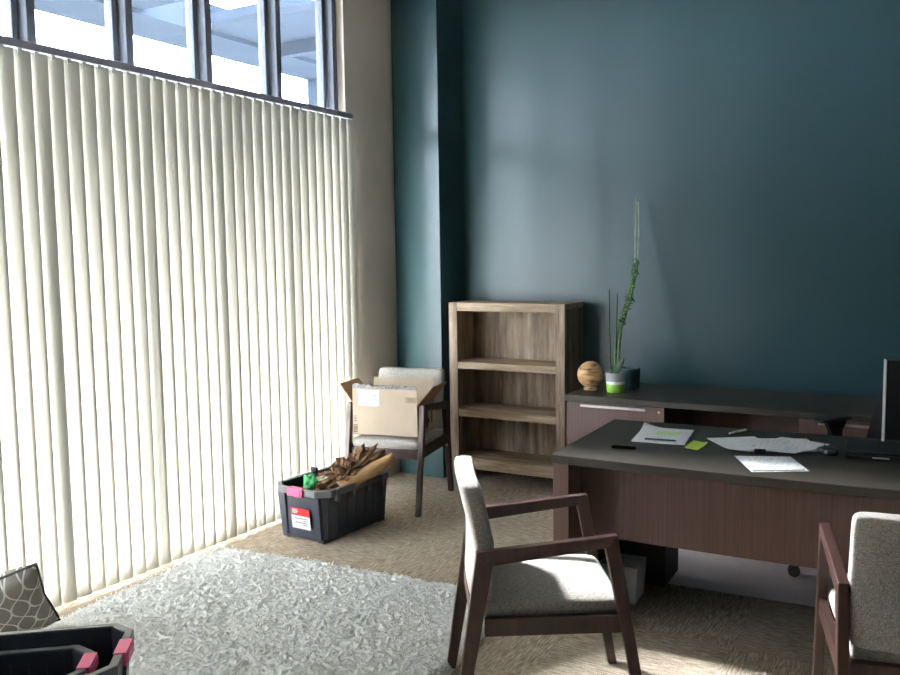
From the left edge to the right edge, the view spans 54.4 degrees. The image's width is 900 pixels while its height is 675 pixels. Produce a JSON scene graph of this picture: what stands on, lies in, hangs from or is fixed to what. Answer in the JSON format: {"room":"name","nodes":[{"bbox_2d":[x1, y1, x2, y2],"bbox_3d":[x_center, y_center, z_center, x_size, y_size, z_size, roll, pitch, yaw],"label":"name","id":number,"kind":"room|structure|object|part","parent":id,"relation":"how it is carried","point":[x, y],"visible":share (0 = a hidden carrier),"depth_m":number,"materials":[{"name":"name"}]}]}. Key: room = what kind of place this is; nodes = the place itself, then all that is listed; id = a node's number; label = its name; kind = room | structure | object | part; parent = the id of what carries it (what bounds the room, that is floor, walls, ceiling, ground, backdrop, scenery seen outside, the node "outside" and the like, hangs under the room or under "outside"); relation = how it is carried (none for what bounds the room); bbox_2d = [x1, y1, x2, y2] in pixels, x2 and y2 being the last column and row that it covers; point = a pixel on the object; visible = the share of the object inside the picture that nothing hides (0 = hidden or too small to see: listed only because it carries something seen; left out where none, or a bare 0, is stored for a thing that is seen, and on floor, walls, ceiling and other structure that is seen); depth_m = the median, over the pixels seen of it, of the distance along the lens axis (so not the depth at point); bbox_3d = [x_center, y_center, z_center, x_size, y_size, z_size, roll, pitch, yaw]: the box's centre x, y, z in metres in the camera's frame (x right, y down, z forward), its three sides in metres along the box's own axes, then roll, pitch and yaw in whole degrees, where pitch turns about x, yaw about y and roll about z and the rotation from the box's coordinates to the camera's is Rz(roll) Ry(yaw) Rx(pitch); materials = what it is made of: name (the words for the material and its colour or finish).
{"room":"private office","nodes":[
{"label":"private office","id":0,"kind":"room"},
{"bbox_2d":[335,0,399,475],"bbox_3d":[-2.135,-0.478,3.386,0.120,3.500,7.360,2,6,30],"label":"wall","id":1,"kind":"structure","parent":0,"point":[363,27],"depth_m":5.99,"materials":[{"name":"beige paint"}]},
{"bbox_2d":[3,0,337,109],"bbox_3d":[-1.828,-0.459,4.010,0.125,3.260,4.240,2,6,30],"label":"window","id":2,"kind":"structure","parent":1,"relation":"in","point":[19,15],"depth_m":4.73,"materials":[{"name":"metal"}]},
{"bbox_3d":[-2.035,-1.625,3.617,0.055,0.740,0.469,2,6,30],"label":"sash","id":3,"kind":"part","parent":2,"relation":"part of","materials":[{"name":"metal"}]},
{"bbox_3d":[-1.770,-1.671,4.070,0.055,0.740,0.474,2,6,30],"label":"sash","id":4,"kind":"part","parent":2,"relation":"part of","materials":[{"name":"metal"}]},
{"bbox_3d":[-1.504,-1.716,4.524,0.055,0.740,0.469,2,6,30],"label":"sash","id":5,"kind":"part","parent":2,"relation":"part of","materials":[{"name":"metal"}]},
{"bbox_3d":[-1.231,-1.763,4.993,0.055,0.740,0.509,2,6,30],"label":"sash","id":6,"kind":"part","parent":2,"relation":"part of","materials":[{"name":"metal"}]},
{"bbox_3d":[-0.952,-1.810,5.470,0.055,0.740,0.489,2,6,30],"label":"sash","id":7,"kind":"part","parent":2,"relation":"part of","materials":[{"name":"metal"}]},
{"bbox_2d":[0,35,360,607],"bbox_3d":[-1.640,-0.048,4.066,0.044,2.469,4.054,2,6,30],"label":"vertical blind","id":8,"kind":"object","parent":1,"relation":"attached to","point":[179,315],"visible":0.99,"depth_m":4.35,"materials":[{"name":"white fabric"}]},
{"bbox_2d":[45,469,852,674],"bbox_3d":[0.485,1.413,2.043,6.120,0.100,7.560,2,6,30],"label":"floor","id":9,"kind":"structure","parent":0,"point":[679,630],"depth_m":3.88,"materials":[{"name":"carpet"}]},
{"bbox_2d":[43,545,485,674],"bbox_3d":[-0.940,1.244,3.339,1.776,0.040,2.296,2,6,26],"label":"shag rug","id":10,"kind":"object","parent":9,"relation":"on","point":[230,610],"visible":0.75,"depth_m":3.73,"materials":[{"name":"white carpet"}]},
{"bbox_2d":[0,563,60,631],"bbox_3d":[-1.786,1.082,3.512,0.382,0.376,0.231,-2,5,-16],"label":"throw pillow","id":11,"kind":"object","parent":10,"relation":"on","point":[25,604],"visible":0.84,"depth_m":3.46,"materials":[{"name":"fabric"}]},
{"bbox_2d":[0,623,133,674],"bbox_3d":[-1.343,1.143,2.773,0.652,0.293,0.412,-2,5,-10],"label":"crate","id":12,"kind":"object","parent":10,"relation":"on","point":[113,643],"visible":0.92,"depth_m":2.94,"materials":[{"name":"plastic"}]},
{"bbox_2d":[0,645,98,674],"bbox_3d":[-1.366,1.155,2.774,0.472,0.238,0.282,-2,5,-10],"label":"crate","id":13,"kind":"object","parent":12,"relation":"in","point":[70,659],"visible":0.99,"depth_m":2.87,"materials":[{"name":"plastic"}]},
{"bbox_2d":[278,465,387,543],"bbox_3d":[-0.669,0.951,5.078,0.417,0.303,0.662,3,6,34],"label":"crate","id":14,"kind":"object","parent":9,"relation":"on","point":[324,516],"visible":0.72,"depth_m":4.88,"materials":[{"name":"plastic"}]},
{"bbox_2d":[303,473,318,490],"bbox_3d":[-0.785,0.820,4.946,0.097,0.099,0.096,-3,6,-23],"label":"bag","id":15,"kind":"object","parent":14,"relation":"in","point":[310,481],"visible":0.79,"depth_m":4.91,"materials":[{"name":"plastic"}]},
{"bbox_2d":[310,467,317,475],"bbox_3d":[-0.796,0.843,5.118,0.057,0.175,0.044,2,6,30],"label":"spray nozzle","id":16,"kind":"object","parent":14,"relation":"in","point":[314,470],"visible":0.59,"depth_m":5.10,"materials":[{"name":"black plastic"}]},
{"bbox_2d":[316,475,327,480],"bbox_3d":[-0.695,0.814,4.976,0.152,0.082,0.133,0,5,7],"label":"cloth","id":17,"kind":"object","parent":14,"relation":"in","point":[319,477],"visible":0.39,"depth_m":4.93,"materials":[{"name":"beige fabric"}]},
{"bbox_2d":[313,443,387,490],"bbox_3d":[-0.576,0.787,5.027,0.528,0.331,0.252,-6,7,-44],"label":"crumpled bag","id":18,"kind":"object","parent":14,"relation":"in","point":[342,468],"visible":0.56,"depth_m":4.97,"materials":[{"name":"brown paper"}]},
{"bbox_2d":[336,453,394,485],"bbox_3d":[-0.478,0.763,4.978,0.355,0.184,0.089,-4,6,-32],"label":"kraft paper","id":19,"kind":"object","parent":14,"relation":"in","point":[378,466],"visible":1,"depth_m":4.97,"materials":[{"name":"brown paper"}]},
{"bbox_2d":[344,367,453,516],"bbox_3d":[-0.328,0.635,5.603,0.518,0.826,0.649,1,6,19],"label":"armchair","id":20,"kind":"object","parent":9,"relation":"on","point":[420,447],"visible":0.64,"depth_m":5.45,"materials":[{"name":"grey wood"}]},
{"bbox_3d":[-0.637,0.738,5.454,0.032,0.659,0.151,1,6,19],"label":"leg","id":21,"kind":"part","parent":20,"relation":"part of","materials":[{"name":"brown wood"}]},
{"bbox_3d":[-0.396,0.712,5.405,0.454,0.057,0.027,1,6,19],"label":"rail","id":22,"kind":"part","parent":20,"relation":"part of","materials":[{"name":"brown wood"}]},
{"bbox_2d":[340,377,446,436],"bbox_3d":[-0.348,0.431,5.526,0.620,0.319,0.321,1,6,19],"label":"cardboard box","id":23,"kind":"object","parent":20,"relation":"on","point":[391,406],"visible":0.97,"depth_m":5.40,"materials":[{"name":"brown cardboard"}]},
{"bbox_2d":[426,411,431,427],"bbox_3d":[-0.142,0.496,5.476,0.001,0.140,0.180,1,6,19],"label":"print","id":24,"kind":"object","parent":23,"relation":"attached to","point":[427,420],"depth_m":5.48},
{"bbox_3d":[-0.329,0.627,5.599,0.452,0.084,0.472,1,6,19],"label":"seat","id":25,"kind":"part","parent":20,"relation":"part of","materials":[{"name":"fabric"}]},
{"bbox_3d":[-0.256,0.398,5.804,0.454,0.391,0.113,1,6,19],"label":"backrest","id":26,"kind":"part","parent":20,"relation":"part of","materials":[{"name":"fabric"}]},
{"bbox_3d":[-0.177,0.745,5.298,0.032,0.659,0.151,1,6,19],"label":"leg","id":27,"kind":"part","parent":20,"relation":"part of","materials":[{"name":"brown wood"}]},
{"bbox_3d":[-0.096,0.435,5.520,0.032,0.088,0.448,1,6,19],"label":"armrest","id":28,"kind":"part","parent":20,"relation":"part of","materials":[{"name":"brown wood"}]},
{"bbox_3d":[-0.101,0.685,5.523,0.024,0.059,0.444,1,6,19],"label":"rail","id":29,"kind":"part","parent":20,"relation":"part of","materials":[{"name":"brown wood"}]},
{"bbox_3d":[-0.014,0.721,5.776,0.032,0.615,0.136,1,6,19],"label":"leg","id":30,"kind":"part","parent":20,"relation":"part of","materials":[{"name":"brown wood"}]},
{"bbox_2d":[449,300,582,478],"bbox_3d":[0.451,0.377,6.027,0.863,1.242,0.318,2,6,30],"label":"bookcase","id":31,"kind":"object","parent":9,"relation":"on","point":[513,364],"visible":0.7,"depth_m":6.09,"materials":[{"name":"brown wood"}]},
{"bbox_3d":[0.097,0.380,6.247,0.030,1.205,0.296,2,6,30],"label":"panel","id":32,"kind":"part","parent":31,"relation":"part of","materials":[{"name":"brown wood"}]},
{"bbox_3d":[0.368,-0.200,5.846,0.731,0.058,0.022,2,6,30],"label":"rail","id":33,"kind":"part","parent":31,"relation":"part of","materials":[{"name":"brown wood"}]},
{"bbox_3d":[0.457,0.868,6.069,0.803,0.076,0.302,2,6,30],"label":"shelf","id":34,"kind":"part","parent":31,"relation":"part of","materials":[{"name":"brown wood"}]},
{"bbox_3d":[0.447,0.190,6.007,0.803,0.047,0.302,2,6,30],"label":"shelf","id":35,"kind":"part","parent":31,"relation":"part of","materials":[{"name":"brown wood"}]},
{"bbox_3d":[0.451,0.519,6.037,0.803,0.051,0.302,2,6,30],"label":"shelf","id":36,"kind":"part","parent":31,"relation":"part of","materials":[{"name":"brown wood"}]},
{"bbox_3d":[0.527,0.337,6.156,0.803,1.115,0.010,2,6,30],"label":"panel","id":37,"kind":"part","parent":31,"relation":"part of","materials":[{"name":"brown wood"}]},
{"bbox_3d":[0.448,-0.224,5.982,0.863,0.037,0.296,2,6,30],"label":"panel","id":38,"kind":"part","parent":31,"relation":"part of","materials":[{"name":"brown wood"}]},
{"bbox_3d":[0.817,0.408,5.829,0.030,1.205,0.296,2,6,30],"label":"panel","id":39,"kind":"part","parent":31,"relation":"part of","materials":[{"name":"brown wood"}]},
{"bbox_2d":[447,456,641,674],"bbox_3d":[0.315,0.858,3.058,0.649,0.826,0.518,-1,5,-2],"label":"armchair","id":40,"kind":"object","parent":9,"relation":"on","point":[541,588],"visible":0.99,"depth_m":2.83,"materials":[{"name":"grey fabric"}]},
{"bbox_3d":[0.050,0.946,3.299,0.136,0.615,0.032,-1,5,-2],"label":"leg","id":41,"kind":"part","parent":40,"relation":"part of","materials":[{"name":"brown wood"}]},
{"bbox_3d":[0.075,0.907,3.052,0.027,0.057,0.454,-1,5,-2],"label":"rail","id":42,"kind":"part","parent":40,"relation":"part of","materials":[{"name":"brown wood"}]},
{"bbox_3d":[0.078,0.646,3.029,0.113,0.391,0.454,-1,5,-2],"label":"backrest","id":43,"kind":"part","parent":40,"relation":"part of","materials":[{"name":"fabric"}]},
{"bbox_3d":[0.071,0.990,2.816,0.136,0.615,0.032,-1,5,-2],"label":"leg","id":44,"kind":"part","parent":40,"relation":"part of","materials":[{"name":"brown wood"}]},
{"bbox_3d":[0.288,0.634,3.281,0.448,0.088,0.032,-1,5,-2],"label":"armrest","id":45,"kind":"part","parent":40,"relation":"part of","materials":[{"name":"brown wood"}]},
{"bbox_3d":[0.308,0.678,2.797,0.448,0.088,0.032,-1,5,-2],"label":"armrest","id":46,"kind":"part","parent":40,"relation":"part of","materials":[{"name":"brown wood"}]},
{"bbox_3d":[0.318,0.849,3.057,0.472,0.084,0.452,-1,5,-2],"label":"seat","id":47,"kind":"part","parent":40,"relation":"part of","materials":[{"name":"fabric"}]},
{"bbox_3d":[0.333,0.925,2.823,0.444,0.059,0.024,-1,5,-2],"label":"rail","id":48,"kind":"part","parent":40,"relation":"part of","materials":[{"name":"brown wood"}]},
{"bbox_3d":[0.555,0.915,3.317,0.151,0.659,0.032,-1,5,-2],"label":"leg","id":49,"kind":"part","parent":40,"relation":"part of","materials":[{"name":"brown wood"}]},
{"bbox_3d":[0.576,0.959,2.834,0.151,0.659,0.032,-1,5,-2],"label":"leg","id":50,"kind":"part","parent":40,"relation":"part of","materials":[{"name":"brown wood"}]},
{"bbox_2d":[599,553,646,603],"bbox_3d":[0.788,1.096,3.995,0.176,0.168,0.176,2,6,26],"label":"waste bin","id":51,"kind":"object","parent":9,"relation":"on","point":[634,566],"visible":0.59,"depth_m":3.94,"materials":[{"name":"grey plastic"}]},
{"bbox_2d":[564,380,877,444],"bbox_3d":[1.660,0.707,4.997,1.900,0.735,0.685,2,6,30],"label":"credenza","id":52,"kind":"object","parent":9,"relation":"on","point":[587,411],"visible":0.37,"depth_m":5.01,"materials":[{"name":"laminate"}]},
{"bbox_2d":[577,361,603,390],"bbox_3d":[0.856,0.232,5.336,0.160,0.173,0.160,2,6,30],"label":"wooden vase","id":53,"kind":"object","parent":52,"relation":"on","point":[590,374],"visible":1,"depth_m":5.28,"materials":[{"name":"brown wood"}]},
{"bbox_3d":[0.932,0.401,5.012,0.388,0.014,0.030,2,6,30],"label":"handle","id":54,"kind":"part","parent":52,"relation":"part of","materials":[{"name":"metal"}]},
{"bbox_3d":[0.948,0.539,5.045,0.583,0.312,0.020,2,6,30],"label":"drawer","id":55,"kind":"part","parent":52,"relation":"part of","materials":[{"name":"laminate"}]},
{"bbox_2d":[605,198,639,392],"bbox_3d":[1.093,-0.279,5.376,0.126,1.176,0.547,2,6,30],"label":"potted plant","id":56,"kind":"object","parent":52,"relation":"on","point":[615,378],"visible":1,"depth_m":5.28,"materials":[{"name":"green plant"}]},
{"bbox_3d":[0.992,0.266,5.242,0.122,0.118,0.122,2,6,30],"label":"pot","id":57,"kind":"part","parent":56,"relation":"part of","materials":[{"name":"ceramic"}]},
{"bbox_3d":[1.066,-0.116,5.367,0.037,0.669,0.361,2,6,30],"label":"stem","id":58,"kind":"part","parent":56,"relation":"part of","materials":[{"name":"green plant"}]},
{"bbox_3d":[1.083,-0.120,5.362,0.030,0.677,0.370,2,6,31],"label":"stem","id":59,"kind":"part","parent":56,"relation":"part of","materials":[{"name":"green plant"}]},
{"bbox_2d":[620,366,639,388],"bbox_3d":[1.106,0.247,5.377,0.124,0.128,0.124,2,6,30],"label":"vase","id":60,"kind":"object","parent":52,"relation":"on","point":[632,381],"visible":0.84,"depth_m":5.33,"materials":[{"name":"blue ceramic"}]},
{"bbox_3d":[1.350,0.712,5.192,0.020,0.700,0.603,2,6,30],"label":"upright panel","id":61,"kind":"part","parent":52,"relation":"part of","materials":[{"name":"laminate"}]},
{"bbox_3d":[1.812,0.649,5.255,1.828,0.600,0.020,2,6,30],"label":"panel","id":62,"kind":"part","parent":52,"relation":"part of","materials":[{"name":"laminate"}]},
{"bbox_3d":[2.062,0.582,4.398,0.583,0.312,0.020,2,6,30],"label":"drawer","id":63,"kind":"part","parent":52,"relation":"part of","materials":[{"name":"laminate"}]},
{"bbox_3d":[2.046,0.443,4.365,0.388,0.014,0.030,2,6,30],"label":"handle","id":64,"kind":"part","parent":52,"relation":"part of","materials":[{"name":"metal"}]},
{"bbox_2d":[551,419,899,586],"bbox_3d":[1.426,0.836,3.586,1.830,0.741,0.898,2,6,28],"label":"desk","id":65,"kind":"object","parent":9,"relation":"on","point":[658,499],"visible":0.84,"depth_m":3.48,"materials":[{"name":"laminate"}]},
{"bbox_3d":[0.655,0.830,4.005,0.068,0.700,0.828,2,6,28],"label":"leg panel","id":66,"kind":"part","parent":65,"relation":"part of","materials":[{"name":"laminate"}]},
{"bbox_2d":[631,422,693,444],"bbox_3d":[0.960,0.430,3.943,0.231,0.028,0.327,1,6,23],"label":"paper stack","id":67,"kind":"object","parent":65,"relation":"on","point":[647,430],"visible":0.98,"depth_m":3.92,"materials":[{"name":"white paper"}]},
{"bbox_2d":[645,438,675,441],"bbox_3d":[0.917,0.445,3.816,0.135,0.008,0.008,1,6,23],"label":"pen","id":68,"kind":"object","parent":67,"relation":"on","point":[645,438],"visible":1,"depth_m":3.81,"materials":[{"name":"black plastic"}]},
{"bbox_2d":[654,431,678,435],"bbox_3d":[0.983,0.435,3.962,0.100,0.001,0.085,2,6,24],"label":"sticky note","id":69,"kind":"object","parent":67,"relation":"on","point":[658,432],"visible":1,"depth_m":3.96,"materials":[{"name":"green paper"}]},
{"bbox_2d":[685,440,707,449],"bbox_3d":[1.051,0.457,3.736,0.067,0.010,0.174,2,6,30],"label":"sticky note","id":70,"kind":"object","parent":65,"relation":"on","point":[695,445],"visible":1,"depth_m":3.72,"materials":[{"name":"green paper"}]},
{"bbox_2d":[729,429,746,434],"bbox_3d":[1.315,0.428,3.997,0.135,0.011,0.011,-5,7,-38],"label":"pen","id":71,"kind":"object","parent":65,"relation":"on","point":[742,430],"visible":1,"depth_m":3.99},
{"bbox_2d":[707,436,769,451],"bbox_3d":[1.252,0.448,3.731,0.215,0.014,0.280,-1,5,-5],"label":"paper sheet","id":72,"kind":"object","parent":65,"relation":"on","point":[734,443],"visible":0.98,"depth_m":3.76,"materials":[{"name":"white paper"}]},
{"bbox_2d":[754,449,765,453],"bbox_3d":[1.266,0.464,3.577,0.044,0.018,0.067,1,5,16],"label":"binder clip","id":73,"kind":"object","parent":72,"relation":"on","point":[758,451],"visible":1,"depth_m":3.57,"materials":[{"name":"black metal"}]},
{"bbox_3d":[1.302,0.698,3.344,1.686,0.335,0.050,2,6,28],"label":"panel","id":74,"kind":"part","parent":65,"relation":"part of","materials":[{"name":"laminate"}]},
{"bbox_2d":[735,456,808,471],"bbox_3d":[1.246,0.489,3.396,0.217,0.001,0.268,0,5,5],"label":"paper sheet","id":75,"kind":"object","parent":65,"relation":"on","point":[753,463],"visible":1,"depth_m":3.39,"materials":[{"name":"white paper"}]},
{"bbox_2d":[759,438,816,451],"bbox_3d":[1.382,0.456,3.725,0.330,0.003,0.250,0,5,6],"label":"paper sheet","id":76,"kind":"object","parent":65,"relation":"on","point":[763,439],"visible":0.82,"depth_m":3.81,"materials":[{"name":"white paper"}]},
{"bbox_2d":[747,437,828,452],"bbox_3d":[1.422,0.451,3.684,0.280,0.008,0.215,-5,7,-39],"label":"paper sheet","id":77,"kind":"object","parent":76,"relation":"on","point":[781,444],"visible":0.98,"depth_m":3.68,"materials":[{"name":"white paper"}]},
{"bbox_2d":[817,444,837,455],"bbox_3d":[1.536,0.455,3.566,0.068,0.029,0.112,-1,5,2],"label":"computer mouse","id":78,"kind":"object","parent":65,"relation":"on","point":[825,450],"visible":1,"depth_m":3.53,"materials":[{"name":"black plastic"}]},
{"bbox_2d":[846,439,899,460],"bbox_3d":[1.787,0.456,3.506,0.370,0.027,0.251,2,6,24],"label":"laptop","id":79,"kind":"object","parent":65,"relation":"on","point":[864,449],"visible":1,"depth_m":3.48,"materials":[{"name":"black plastic"}]},
{"bbox_2d":[881,359,899,440],"bbox_3d":[2.055,0.276,3.581,0.514,0.368,0.080,1,5,15],"label":"monitor","id":80,"kind":"object","parent":65,"relation":"on","point":[890,408],"visible":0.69,"depth_m":3.62,"materials":[{"name":"black plastic"}]},
{"bbox_2d":[668,548,847,606],"bbox_3d":[1.637,1.145,4.215,1.240,0.004,0.700,2,6,27],"label":"chair mat","id":81,"kind":"object","parent":9,"relation":"on","point":[700,570],"visible":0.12,"depth_m":4.18,"materials":[{"name":"plastic"}]},
{"bbox_2d":[788,385,899,576],"bbox_3d":[2.003,0.650,4.048,0.727,1.000,0.732,-3,6,-27],"label":"office chair","id":82,"kind":"object","parent":81,"relation":"on","point":[834,423],"visible":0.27,"depth_m":4.18,"materials":[{"name":"black plastic"}]},
{"bbox_3d":[1.844,0.386,4.213,0.230,0.030,0.090,-3,6,-27],"label":"armrest","id":83,"kind":"part","parent":82,"relation":"part of","materials":[{"name":"black plastic"}]},
{"bbox_3d":[1.860,0.553,4.235,0.156,0.325,0.028,-3,6,-27],"label":"arm post","id":84,"kind":"part","parent":82,"relation":"part of","materials":[{"name":"black plastic"}]},
{"bbox_3d":[2.142,0.385,4.078,0.175,0.480,0.359,-3,6,-27],"label":"backrest","id":85,"kind":"part","parent":82,"relation":"part of","materials":[{"name":"black fabric"}]},
{"bbox_2d":[812,512,899,674],"bbox_3d":[1.415,0.879,2.650,0.518,0.826,0.649,1,5,16],"label":"armchair","id":86,"kind":"object","parent":9,"relation":"on","point":[864,606],"visible":1,"depth_m":2.46,"materials":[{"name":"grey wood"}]},
{"bbox_3d":[1.254,0.937,2.964,0.032,0.659,0.151,1,5,17],"label":"leg","id":87,"kind":"part","parent":86,"relation":"part of","materials":[{"name":"brown wood"}]},
{"bbox_3d":[1.187,0.921,2.729,0.024,0.059,0.444,1,5,16],"label":"rail","id":88,"kind":"part","parent":86,"relation":"part of","materials":[{"name":"brown wood"}]},
{"bbox_3d":[1.478,0.916,2.860,0.454,0.057,0.027,1,5,16],"label":"rail","id":89,"kind":"part","parent":86,"relation":"part of","materials":[{"name":"brown wood"}]},
{"bbox_3d":[1.175,0.675,2.687,0.032,0.088,0.448,1,5,16],"label":"armrest","id":90,"kind":"part","parent":86,"relation":"part of","materials":[{"name":"brown wood"}]},
{"bbox_3d":[1.111,1.005,2.483,0.032,0.615,0.136,1,5,16],"label":"leg","id":91,"kind":"part","parent":86,"relation":"part of","materials":[{"name":"brown wood"}]},
{"bbox_3d":[1.416,0.870,2.652,0.452,0.084,0.472,1,5,16],"label":"seat","id":92,"kind":"part","parent":86,"relation":"part of","materials":[{"name":"fabric"}]},
{"bbox_3d":[1.346,0.684,2.406,0.454,0.391,0.113,1,5,16],"label":"backrest","id":93,"kind":"part","parent":86,"relation":"part of","materials":[{"name":"fabric"}]},
{"bbox_3d":[1.348,0.946,2.423,0.454,0.057,0.027,1,5,16],"label":"rail","id":94,"kind":"part","parent":86,"relation":"part of","materials":[{"name":"brown wood"}]},
{"bbox_2d":[461,0,899,396],"bbox_3d":[2.333,-0.700,5.088,6.120,3.500,0.100,2,6,30],"label":"wall","id":95,"kind":"structure","parent":0,"point":[756,143],"depth_m":5.46,"materials":[{"name":"teal paint"}]},
{"bbox_2d":[390,0,464,477],"bbox_3d":[-0.143,-0.770,6.267,0.368,3.500,0.350,2,6,30],"label":"column","id":96,"kind":"structure","parent":95,"relation":"attached to","point":[426,35],"depth_m":6.10,"materials":[{"name":"teal paint"}]},
{"label":"outside","id":97,"kind":"structure","parent":0,"visible":0},
{"bbox_3d":[-11.991,0.630,12.884,26.380,0.100,50.000,2,6,30],"label":"ground","id":98,"kind":"structure","parent":97,"visible":0},
{"bbox_2d":[0,0,317,105],"bbox_3d":[-2.877,-0.799,5.205,2.750,3.870,12.200,2,6,30],"label":"porch canopy","id":99,"kind":"object","parent":98,"relation":"on","point":[234,31],"visible":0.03,"depth_m":7.71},
{"bbox_3d":[-1.444,-1.137,10.171,0.220,3.600,0.240,2,6,30],"label":"post","id":100,"kind":"part","parent":99,"relation":"part of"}
]}

